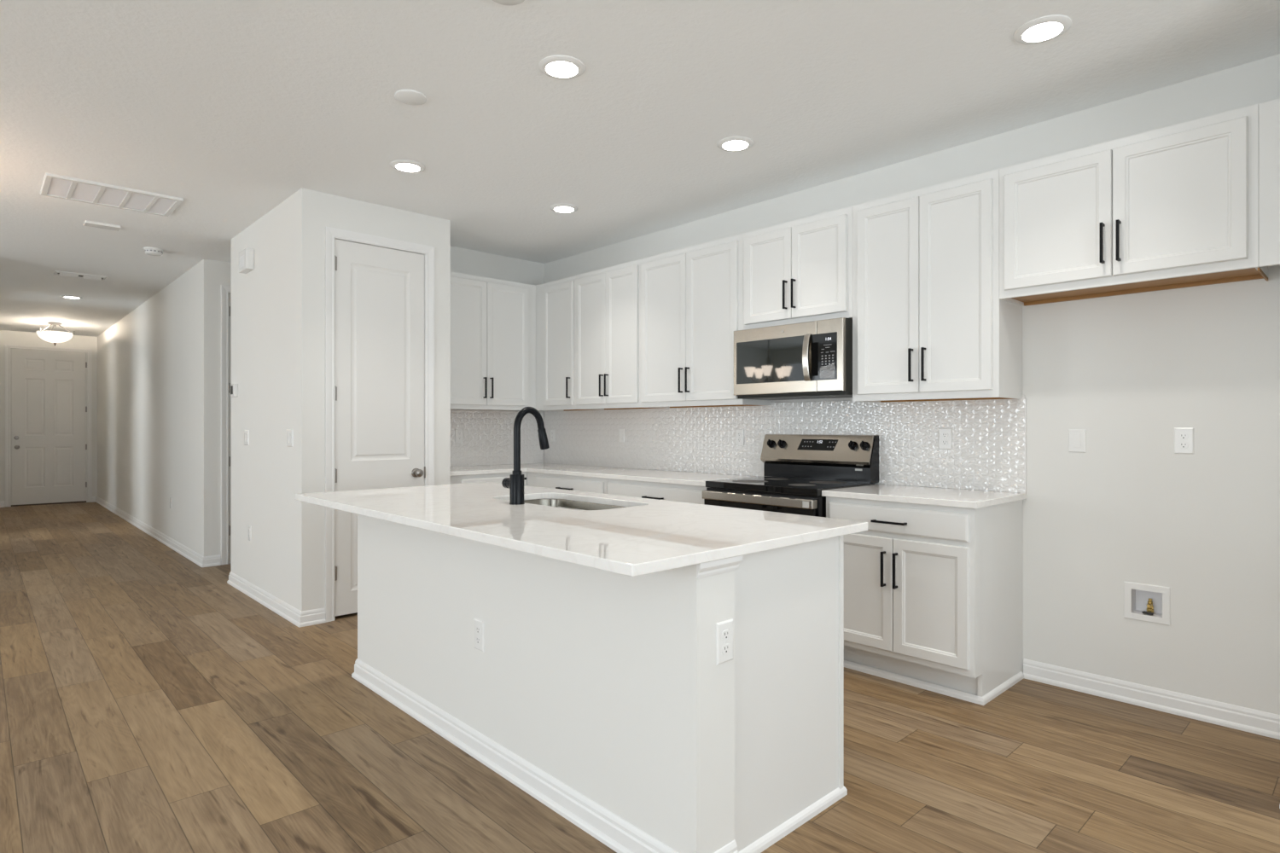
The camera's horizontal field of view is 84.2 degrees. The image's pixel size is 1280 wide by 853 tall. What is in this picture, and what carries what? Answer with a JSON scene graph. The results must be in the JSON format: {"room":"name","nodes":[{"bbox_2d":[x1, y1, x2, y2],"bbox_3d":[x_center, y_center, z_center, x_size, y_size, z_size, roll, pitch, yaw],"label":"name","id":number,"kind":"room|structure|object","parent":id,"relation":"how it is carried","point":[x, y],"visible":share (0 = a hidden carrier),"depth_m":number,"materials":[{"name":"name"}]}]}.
{"room":"kitchen","nodes":[
{"label":"kitchen","id":0,"kind":"room"},
{"bbox_2d":[0,330,97,506],"bbox_3d":[-9.577,-0.123,11.337,1.610,2.740,0.140,0,0,-43],"label":"wall","id":1,"kind":"structure","parent":0,"point":[6,337],"depth_m":11.16,"materials":[{"name":"white paint"}]},
{"bbox_2d":[0,501,4,507],"bbox_3d":[-9.976,1.201,10.852,0.365,0.092,0.021,0,0,-43],"label":"baseboard","id":2,"kind":"structure","parent":1,"relation":"attached to","point":[2,503],"depth_m":10.96,"materials":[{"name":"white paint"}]},
{"bbox_2d":[5,344,91,506],"bbox_3d":[-9.483,-0.015,11.379,1.068,2.524,0.188,0,0,-43],"label":"door","id":3,"kind":"structure","parent":1,"relation":"in","point":[49,409],"depth_m":11.36,"materials":[{"name":"white paint"}]},
{"bbox_2d":[91,496,95,502],"bbox_3d":[-9.045,1.201,11.727,0.056,0.092,0.021,0,0,-43],"label":"baseboard","id":4,"kind":"structure","parent":1,"relation":"attached to","point":[93,498],"depth_m":11.73,"materials":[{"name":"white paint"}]},
{"bbox_2d":[216,261,231,563],"bbox_3d":[-3.087,-0.123,6.431,1.130,2.740,1.100,0,0,-43],"label":"wall","id":5,"kind":"structure","parent":0,"point":[224,269],"depth_m":6.38,"materials":[{"name":"white paint"}]},
{"bbox_2d":[221,285,231,564],"bbox_3d":[-3.486,-0.015,6.736,0.898,2.524,0.128,0,0,-43],"label":"door","id":6,"kind":"structure","parent":5,"relation":"in","point":[225,290],"depth_m":6.41,"materials":[{"name":"white paint"}]},
{"bbox_2d":[97,187,450,611],"bbox_3d":[-5.194,-0.123,8.447,1.020,2.740,10.075,0,0,-43],"label":"wall","id":7,"kind":"structure","parent":0,"point":[278,306],"depth_m":5.17,"materials":[{"name":"white paint"}]},
{"bbox_2d":[95,496,221,567],"bbox_3d":[-6.394,1.201,9.057,0.149,0.092,7.499,0,0,-43],"label":"baseboard","id":8,"kind":"structure","parent":7,"relation":"attached to","point":[203,561],"depth_m":7.45,"materials":[{"name":"white paint"}]},
{"bbox_2d":[230,384,238,396],"bbox_3d":[-3.165,-0.283,5.527,0.026,0.100,0.124,0,0,-43],"label":"thermostat","id":9,"kind":"object","parent":7,"relation":"attached to","point":[234,387],"visible":1,"depth_m":5.49,"materials":[{"name":"white plastic"}]},
{"bbox_2d":[238,248,254,273],"bbox_3d":[-2.905,-1.223,5.229,0.055,0.150,0.210,0,0,-43],"label":"door chime","id":10,"kind":"object","parent":7,"relation":"attached to","point":[246,256],"visible":1,"depth_m":5.16,"materials":[{"name":"white plastic"}]},
{"bbox_2d":[244,430,249,445],"bbox_3d":[-2.954,0.081,5.315,0.009,0.114,0.116,0,0,-43],"label":"light switch","id":11,"kind":"object","parent":7,"relation":"attached to","point":[246,432],"visible":1,"depth_m":5.30,"materials":[{"name":"white plastic"}]},
{"bbox_2d":[248,524,251,541],"bbox_3d":[-2.896,0.790,5.255,0.007,0.114,0.070,0,0,-43],"label":"wall outlet","id":12,"kind":"object","parent":7,"relation":"attached to","point":[249,526],"visible":1,"depth_m":5.24,"materials":[{"name":"white plastic"}]},
{"bbox_2d":[226,571,325,628],"bbox_3d":[-2.604,1.201,5.117,0.271,0.092,1.717,0,0,-43],"label":"baseboard","id":13,"kind":"structure","parent":7,"relation":"attached to","point":[292,614],"depth_m":4.72,"materials":[{"name":"white paint"}]},
{"bbox_2d":[286,429,293,447],"bbox_3d":[-2.265,0.073,4.582,0.009,0.114,0.116,0,0,-43],"label":"light switch","id":14,"kind":"object","parent":7,"relation":"attached to","point":[289,432],"visible":1,"depth_m":4.57,"materials":[{"name":"white plastic"}]},
{"bbox_2d":[325,226,434,622],"bbox_3d":[-1.756,-0.014,4.797,0.746,2.522,0.174,0,0,-43],"label":"door","id":15,"kind":"structure","parent":7,"relation":"in","point":[380,291],"depth_m":4.73,"materials":[{"name":"white paint"}]},
{"bbox_2d":[450,245,544,466],"bbox_3d":[-1.353,-0.123,6.127,1.440,2.740,0.129,0,0,-43],"label":"wall","id":16,"kind":"structure","parent":0,"point":[488,435],"depth_m":6.12,"materials":[{"name":"white tile"}]},
{"bbox_2d":[455,429,463,442],"bbox_3d":[-1.500,0.075,5.894,0.070,0.114,0.007,0,0,-43],"label":"wall outlet","id":17,"kind":"object","parent":16,"relation":"attached to","point":[459,433],"visible":1,"depth_m":5.89,"materials":[{"name":"white plastic"}]},
{"bbox_2d":[450,271,535,410],"bbox_3d":[-1.339,-0.674,5.816,0.993,1.070,0.360,0,0,-43],"label":"upper cabinet","id":18,"kind":"object","parent":16,"relation":"attached to","point":[493,321],"visible":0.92,"depth_m":5.75,"materials":[{"name":"white paint"}]},
{"bbox_2d":[0,0,1279,337],"bbox_3d":[-3.761,-1.538,3.498,8.510,0.111,19.450,0,0,-43],"label":"ceiling","id":19,"kind":"structure","parent":0,"point":[229,109],"depth_m":3.27,"materials":[{"name":"white paint"}]},
{"bbox_2d":[36,322,75,346],"bbox_3d":[-8.424,-1.328,10.213,0.422,0.330,0.432,0,0,-43],"label":"ceiling light","id":20,"kind":"object","parent":19,"relation":"attached to","point":[55,337],"visible":1,"depth_m":10.10,"materials":[{"name":"white glass"}]},
{"bbox_2d":[61,295,82,298],"bbox_3d":[-6.524,-1.486,8.141,0.192,0.013,0.192,0,0,-43],"label":"recessed light","id":21,"kind":"object","parent":19,"relation":"in","point":[64,296],"visible":1,"depth_m":8.11,"materials":[{"name":"white plastic"}]},
{"bbox_2d":[53,270,107,280],"bbox_3d":[-5.510,-1.482,6.980,0.400,0.022,0.200,0,0,-43],"label":"ceiling vent","id":22,"kind":"object","parent":19,"relation":"in","point":[56,272],"visible":1,"depth_m":6.96,"materials":[{"name":"white plastic"}]},
{"bbox_2d":[83,220,121,231],"bbox_3d":[-3.969,-1.484,5.231,0.210,0.018,0.110,0,0,-43],"label":"ceiling vent","id":23,"kind":"object","parent":19,"relation":"in","point":[90,224],"visible":1,"depth_m":5.21,"materials":[{"name":"white plastic"}]},
{"bbox_2d":[40,172,183,216],"bbox_3d":[-3.405,-1.485,4.575,0.690,0.016,0.490,0,0,-43],"label":"ceiling vent","id":24,"kind":"object","parent":19,"relation":"in","point":[54,185],"visible":1,"depth_m":4.54,"materials":[{"name":"white plastic"}]},
{"bbox_2d":[143,247,163,255],"bbox_3d":[-4.088,-1.468,5.956,0.144,0.050,0.144,0,0,-43],"label":"smoke detector","id":25,"kind":"object","parent":19,"relation":"attached to","point":[149,251],"visible":1,"depth_m":5.92,"materials":[{"name":"white plastic"}]},
{"bbox_2d":[389,159,425,173],"bbox_3d":[-1.328,-1.486,4.056,0.192,0.013,0.192,0,0,-43],"label":"recessed light","id":26,"kind":"object","parent":19,"relation":"in","point":[405,165],"visible":1,"depth_m":4.03,"materials":[{"name":"white plastic"}]},
{"bbox_2d":[538,54,585,79],"bbox_3d":[-0.324,-1.486,2.941,0.192,0.013,0.192,0,0,-43],"label":"recessed light","id":27,"kind":"object","parent":19,"relation":"in","point":[559,66],"visible":1,"depth_m":2.92,"materials":[{"name":"white plastic"}]},
{"bbox_2d":[549,203,578,213],"bbox_3d":[-0.518,-1.486,4.837,0.192,0.013,0.192,0,0,-43],"label":"recessed light","id":28,"kind":"object","parent":19,"relation":"in","point":[563,208],"visible":1,"depth_m":4.81,"materials":[{"name":"white plastic"}]},
{"bbox_2d":[716,136,753,151],"bbox_3d":[0.503,-1.486,3.736,0.192,0.013,0.192,0,0,-43],"label":"recessed light","id":29,"kind":"object","parent":19,"relation":"in","point":[731,143],"visible":1,"depth_m":3.71,"materials":[{"name":"white plastic"}]},
{"bbox_2d":[1013,14,1072,44],"bbox_3d":[1.512,-1.486,2.663,0.192,0.013,0.192,0,0,-43],"label":"recessed light","id":30,"kind":"object","parent":19,"relation":"in","point":[1046,28],"visible":1,"depth_m":2.64,"materials":[{"name":"white plastic"}]},
{"bbox_2d":[0,501,1279,852],"bbox_3d":[-3.761,1.247,3.498,8.510,0.001,19.450,0,0,-43],"label":"floor","id":31,"kind":"structure","parent":0,"point":[149,703],"depth_m":2.69,"materials":[{"name":"brown wood"}]},
{"bbox_2d":[450,471,527,485],"bbox_3d":[-1.345,0.804,5.618,0.714,0.886,0.640,0,0,-43],"label":"base cabinet","id":32,"kind":"object","parent":31,"relation":"on","point":[497,478],"visible":0.04,"depth_m":5.38,"materials":[{"name":"white paint"}]},
{"bbox_2d":[527,471,606,494],"bbox_3d":[-0.375,0.804,5.493,0.640,0.886,0.980,0,0,-43],"label":"base cabinet","id":33,"kind":"object","parent":31,"relation":"on","point":[546,480],"visible":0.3,"depth_m":5.25,"materials":[{"name":"white paint"}]},
{"bbox_2d":[351,506,847,852],"bbox_3d":[-0.353,0.804,2.961,0.798,0.886,2.314,0,0,-43],"label":"kitchen island","id":34,"kind":"object","parent":31,"relation":"on","point":[603,697],"visible":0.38,"depth_m":2.23,"materials":[{"name":"white paint"}]},
{"bbox_2d":[474,618,484,652],"bbox_3d":[-0.609,0.787,2.675,0.007,0.114,0.070,0,0,-43],"label":"wall outlet","id":35,"kind":"object","parent":34,"relation":"attached to","point":[479,625],"visible":1,"depth_m":2.67,"materials":[{"name":"white plastic"}]},
{"bbox_2d":[476,626,480,634],"bbox_3d":[-0.610,0.767,2.673,0.001,0.027,0.034,0,0,-43],"label":"receptacle","id":36,"kind":"object","parent":35,"relation":"attached to","point":[478,628],"depth_m":2.67,"materials":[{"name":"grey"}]},
{"bbox_2d":[476,636,480,644],"bbox_3d":[-0.610,0.806,2.673,0.001,0.027,0.034,0,0,-43],"label":"receptacle","id":37,"kind":"object","parent":35,"relation":"attached to","point":[478,638],"depth_m":2.67,"materials":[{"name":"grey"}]},
{"bbox_2d":[294,482,867,576],"bbox_3d":[-0.453,0.345,2.968,1.111,0.030,2.454,0,0,-43],"label":"island countertop","id":38,"kind":"structure","parent":34,"relation":"on","point":[647,536],"depth_m":2.42,"materials":[{"name":"white stone"}]},
{"bbox_2d":[501,407,549,505],"bbox_3d":[-0.495,0.122,3.091,0.197,0.416,0.118,0,0,-43],"label":"kitchen faucet","id":39,"kind":"object","parent":38,"relation":"on","point":[515,483],"visible":1,"depth_m":3.02,"materials":[{"name":"black metal"}]},
{"bbox_2d":[524,499,625,510],"bbox_3d":[-0.325,0.464,3.167,0.404,0.206,0.774,0,0,-43],"label":"sink","id":40,"kind":"object","parent":38,"relation":"in","point":[551,503],"visible":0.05,"depth_m":3.45,"materials":[{"name":"silver metal"}]},
{"bbox_2d":[715,618,733,665],"bbox_3d":[0.235,0.592,1.949,0.070,0.114,0.007,0,0,-43],"label":"wall outlet","id":41,"kind":"object","parent":34,"relation":"attached to","point":[724,629],"visible":1,"depth_m":1.94,"materials":[{"name":"white plastic"}]},
{"bbox_2d":[721,629,730,640],"bbox_3d":[0.237,0.573,1.947,0.034,0.027,0.001,0,0,-43],"label":"receptacle","id":42,"kind":"object","parent":41,"relation":"attached to","point":[725,633],"depth_m":1.95,"materials":[{"name":"white plastic"}]},
{"bbox_2d":[721,644,730,654],"bbox_3d":[0.237,0.612,1.947,0.034,0.027,0.001,0,0,-43],"label":"receptacle","id":43,"kind":"object","parent":41,"relation":"attached to","point":[725,648],"depth_m":1.95,"materials":[{"name":"white plastic"}]},
{"bbox_2d":[606,478,707,504],"bbox_3d":[0.293,0.804,4.783,0.640,0.886,0.966,0,0,-43],"label":"base cabinet","id":44,"kind":"object","parent":31,"relation":"on","point":[683,493],"visible":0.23,"depth_m":4.57,"materials":[{"name":"white paint"}]},
{"bbox_2d":[450,462,761,486],"bbox_3d":[-0.483,0.345,5.129,1.298,0.030,2.534,0,0,-43],"label":"countertop","id":45,"kind":"structure","parent":44,"relation":"on","point":[635,474],"depth_m":5.24,"materials":[{"name":"white stone"}]},
{"bbox_2d":[702,434,879,517],"bbox_3d":[0.853,0.647,4.116,0.733,1.199,0.766,0,0,-43],"label":"range","id":46,"kind":"object","parent":31,"relation":"on","point":[853,459],"visible":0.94,"depth_m":4.11,"materials":[{"name":"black metal"}]},
{"bbox_2d":[705,476,872,496],"bbox_3d":[0.857,0.340,4.119,0.569,0.038,0.766,0,0,-43],"label":"cooktop","id":47,"kind":"object","parent":46,"relation":"in","point":[769,485],"depth_m":4.03,"materials":[{"name":"black glass"}]},
{"bbox_2d":[826,496,1023,705],"bbox_3d":[1.420,0.804,3.583,0.640,0.886,0.764,0,0,-43],"label":"base cabinet","id":48,"kind":"object","parent":31,"relation":"on","point":[933,594],"visible":0.92,"depth_m":3.33,"materials":[{"name":"white paint"}]},
{"bbox_2d":[821,483,1026,508],"bbox_3d":[1.430,0.345,3.594,0.611,0.030,0.778,0,0,-43],"label":"countertop","id":49,"kind":"structure","parent":48,"relation":"on","point":[905,494],"depth_m":3.46,"materials":[{"name":"white stone"}]},
{"bbox_2d":[543,53,1279,715],"bbox_3d":[2.496,-0.123,2.988,0.129,2.740,9.936,0,0,-43],"label":"wall","id":50,"kind":"structure","parent":0,"point":[1127,370],"depth_m":3.27,"materials":[{"name":"white paint"}]},
{"bbox_2d":[550,429,555,442],"bbox_3d":[-0.788,0.079,6.382,0.007,0.114,0.070,0,0,-43],"label":"wall outlet","id":51,"kind":"object","parent":50,"relation":"attached to","point":[552,431],"visible":1,"depth_m":6.37,"materials":[{"name":"white plastic"}]},
{"bbox_2d":[535,275,602,411],"bbox_3d":[-0.613,-0.674,5.951,0.360,1.070,0.548,0,0,-43],"label":"upper cabinet","id":52,"kind":"object","parent":50,"relation":"attached to","point":[555,300],"visible":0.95,"depth_m":5.83,"materials":[{"name":"white paint"}]},
{"bbox_2d":[618,428,624,442],"bbox_3d":[-0.147,0.069,5.699,0.009,0.114,0.070,0,0,-43],"label":"light switch","id":53,"kind":"object","parent":50,"relation":"attached to","point":[621,431],"visible":1,"depth_m":5.70,"materials":[{"name":"white plastic"}]},
{"bbox_2d":[576,259,669,410],"bbox_3d":[-0.164,-0.674,5.473,0.360,1.070,0.759,0,0,-43],"label":"upper cabinet","id":54,"kind":"object","parent":50,"relation":"attached to","point":[608,299],"visible":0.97,"depth_m":5.34,"materials":[{"name":"white paint"}]},
{"bbox_2d":[640,233,772,407],"bbox_3d":[0.414,-0.674,4.858,0.360,1.070,0.929,0,0,-43],"label":"upper cabinet","id":55,"kind":"object","parent":50,"relation":"attached to","point":[691,297],"visible":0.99,"depth_m":4.72,"materials":[{"name":"white paint"}]},
{"bbox_2d":[735,429,744,446],"bbox_3d":[0.677,0.072,4.823,0.007,0.114,0.070,0,0,-43],"label":"wall outlet","id":56,"kind":"object","parent":50,"relation":"attached to","point":[739,433],"visible":1,"depth_m":4.82,"materials":[{"name":"white plastic"}]},
{"bbox_2d":[742,206,852,330],"bbox_3d":[0.993,-0.904,4.242,0.360,0.609,0.759,0,0,-43],"label":"upper cabinet","id":57,"kind":"object","parent":50,"relation":"attached to","point":[800,270],"visible":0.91,"depth_m":4.11,"materials":[{"name":"white paint"}]},
{"bbox_2d":[733,317,852,400],"bbox_3d":[0.961,-0.382,4.212,0.426,0.418,0.757,0,0,-43],"label":"microwave","id":58,"kind":"object","parent":57,"relation":"attached to","point":[807,360],"visible":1,"depth_m":4.04,"materials":[{"name":"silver metal"}]},
{"bbox_2d":[852,168,1022,402],"bbox_3d":[1.514,-0.674,3.688,0.360,1.070,0.761,0,0,-43],"label":"upper cabinet","id":59,"kind":"object","parent":50,"relation":"attached to","point":[931,322],"visible":1,"depth_m":3.55,"materials":[{"name":"white paint"}]},
{"bbox_2d":[938,428,951,449],"bbox_3d":[1.637,0.065,3.802,0.007,0.114,0.070,0,0,-43],"label":"wall outlet","id":60,"kind":"object","parent":50,"relation":"attached to","point":[945,434],"visible":1,"depth_m":3.80,"materials":[{"name":"white plastic"}]},
{"bbox_2d":[942,432,948,437],"bbox_3d":[1.635,0.045,3.801,0.001,0.027,0.034,0,0,-43],"label":"receptacle","id":61,"kind":"object","parent":60,"relation":"attached to","point":[944,434],"depth_m":3.80,"materials":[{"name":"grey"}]},
{"bbox_2d":[942,440,948,445],"bbox_3d":[1.635,0.085,3.801,0.001,0.027,0.034,0,0,-43],"label":"receptacle","id":62,"kind":"object","parent":60,"relation":"attached to","point":[944,442],"depth_m":3.80,"materials":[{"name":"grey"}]},
{"bbox_2d":[1024,398,1026,493],"bbox_3d":[1.915,0.095,3.518,0.011,0.468,0.004,0,0,-43],"label":"trim","id":63,"kind":"structure","parent":50,"relation":"attached to","point":[1025,398],"depth_m":3.52,"materials":[{"name":"white paint"}]},
{"bbox_2d":[1068,429,1086,453],"bbox_3d":[2.069,0.067,3.356,0.007,0.110,0.074,0,0,-43],"label":"wall plate","id":64,"kind":"object","parent":50,"relation":"attached to","point":[1077,438],"visible":1,"depth_m":3.35,"materials":[{"name":"white plastic"}]},
{"bbox_2d":[999,98,1279,306],"bbox_3d":[2.129,-0.898,3.033,0.360,0.621,1.033,0,0,-43],"label":"upper cabinet","id":65,"kind":"object","parent":50,"relation":"attached to","point":[1177,206],"depth_m":2.91,"materials":[{"name":"white paint"}]},
{"bbox_2d":[1123,581,1170,625],"bbox_3d":[2.284,0.786,3.183,0.081,0.165,0.171,0,0,-43],"label":"water supply box","id":66,"kind":"object","parent":50,"relation":"attached to","point":[1143,602],"visible":1,"depth_m":3.19,"materials":[{"name":"white plastic"}]},
{"bbox_2d":[1131,588,1162,617],"bbox_3d":[2.286,0.786,3.185,0.076,0.109,0.115,0,0,-43],"label":"water valve","id":67,"kind":"object","parent":66,"relation":"on","point":[1145,602],"depth_m":3.20,"materials":[{"name":"gold"}]},
{"bbox_2d":[1023,658,1279,739],"bbox_3d":[2.256,1.201,3.147,0.021,0.092,1.027,0,0,-43],"label":"baseboard","id":68,"kind":"structure","parent":50,"relation":"attached to","point":[1264,724],"depth_m":3.12,"materials":[{"name":"white paint"}]},
{"bbox_2d":[1174,427,1193,453],"bbox_3d":[2.348,0.061,3.060,0.007,0.114,0.070,0,0,-43],"label":"wall outlet","id":69,"kind":"object","parent":50,"relation":"attached to","point":[1184,437],"visible":1,"depth_m":3.06,"materials":[{"name":"white plastic"}]},
{"bbox_2d":[1178,433,1188,439],"bbox_3d":[2.346,0.042,3.058,0.001,0.027,0.034,0,0,-43],"label":"receptacle","id":70,"kind":"object","parent":69,"relation":"attached to","point":[1181,436],"depth_m":3.06,"materials":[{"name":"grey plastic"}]},
{"bbox_2d":[1178,442,1188,448],"bbox_3d":[2.346,0.081,3.058,0.001,0.027,0.034,0,0,-43],"label":"receptacle","id":71,"kind":"object","parent":69,"relation":"attached to","point":[1181,445],"depth_m":3.06,"materials":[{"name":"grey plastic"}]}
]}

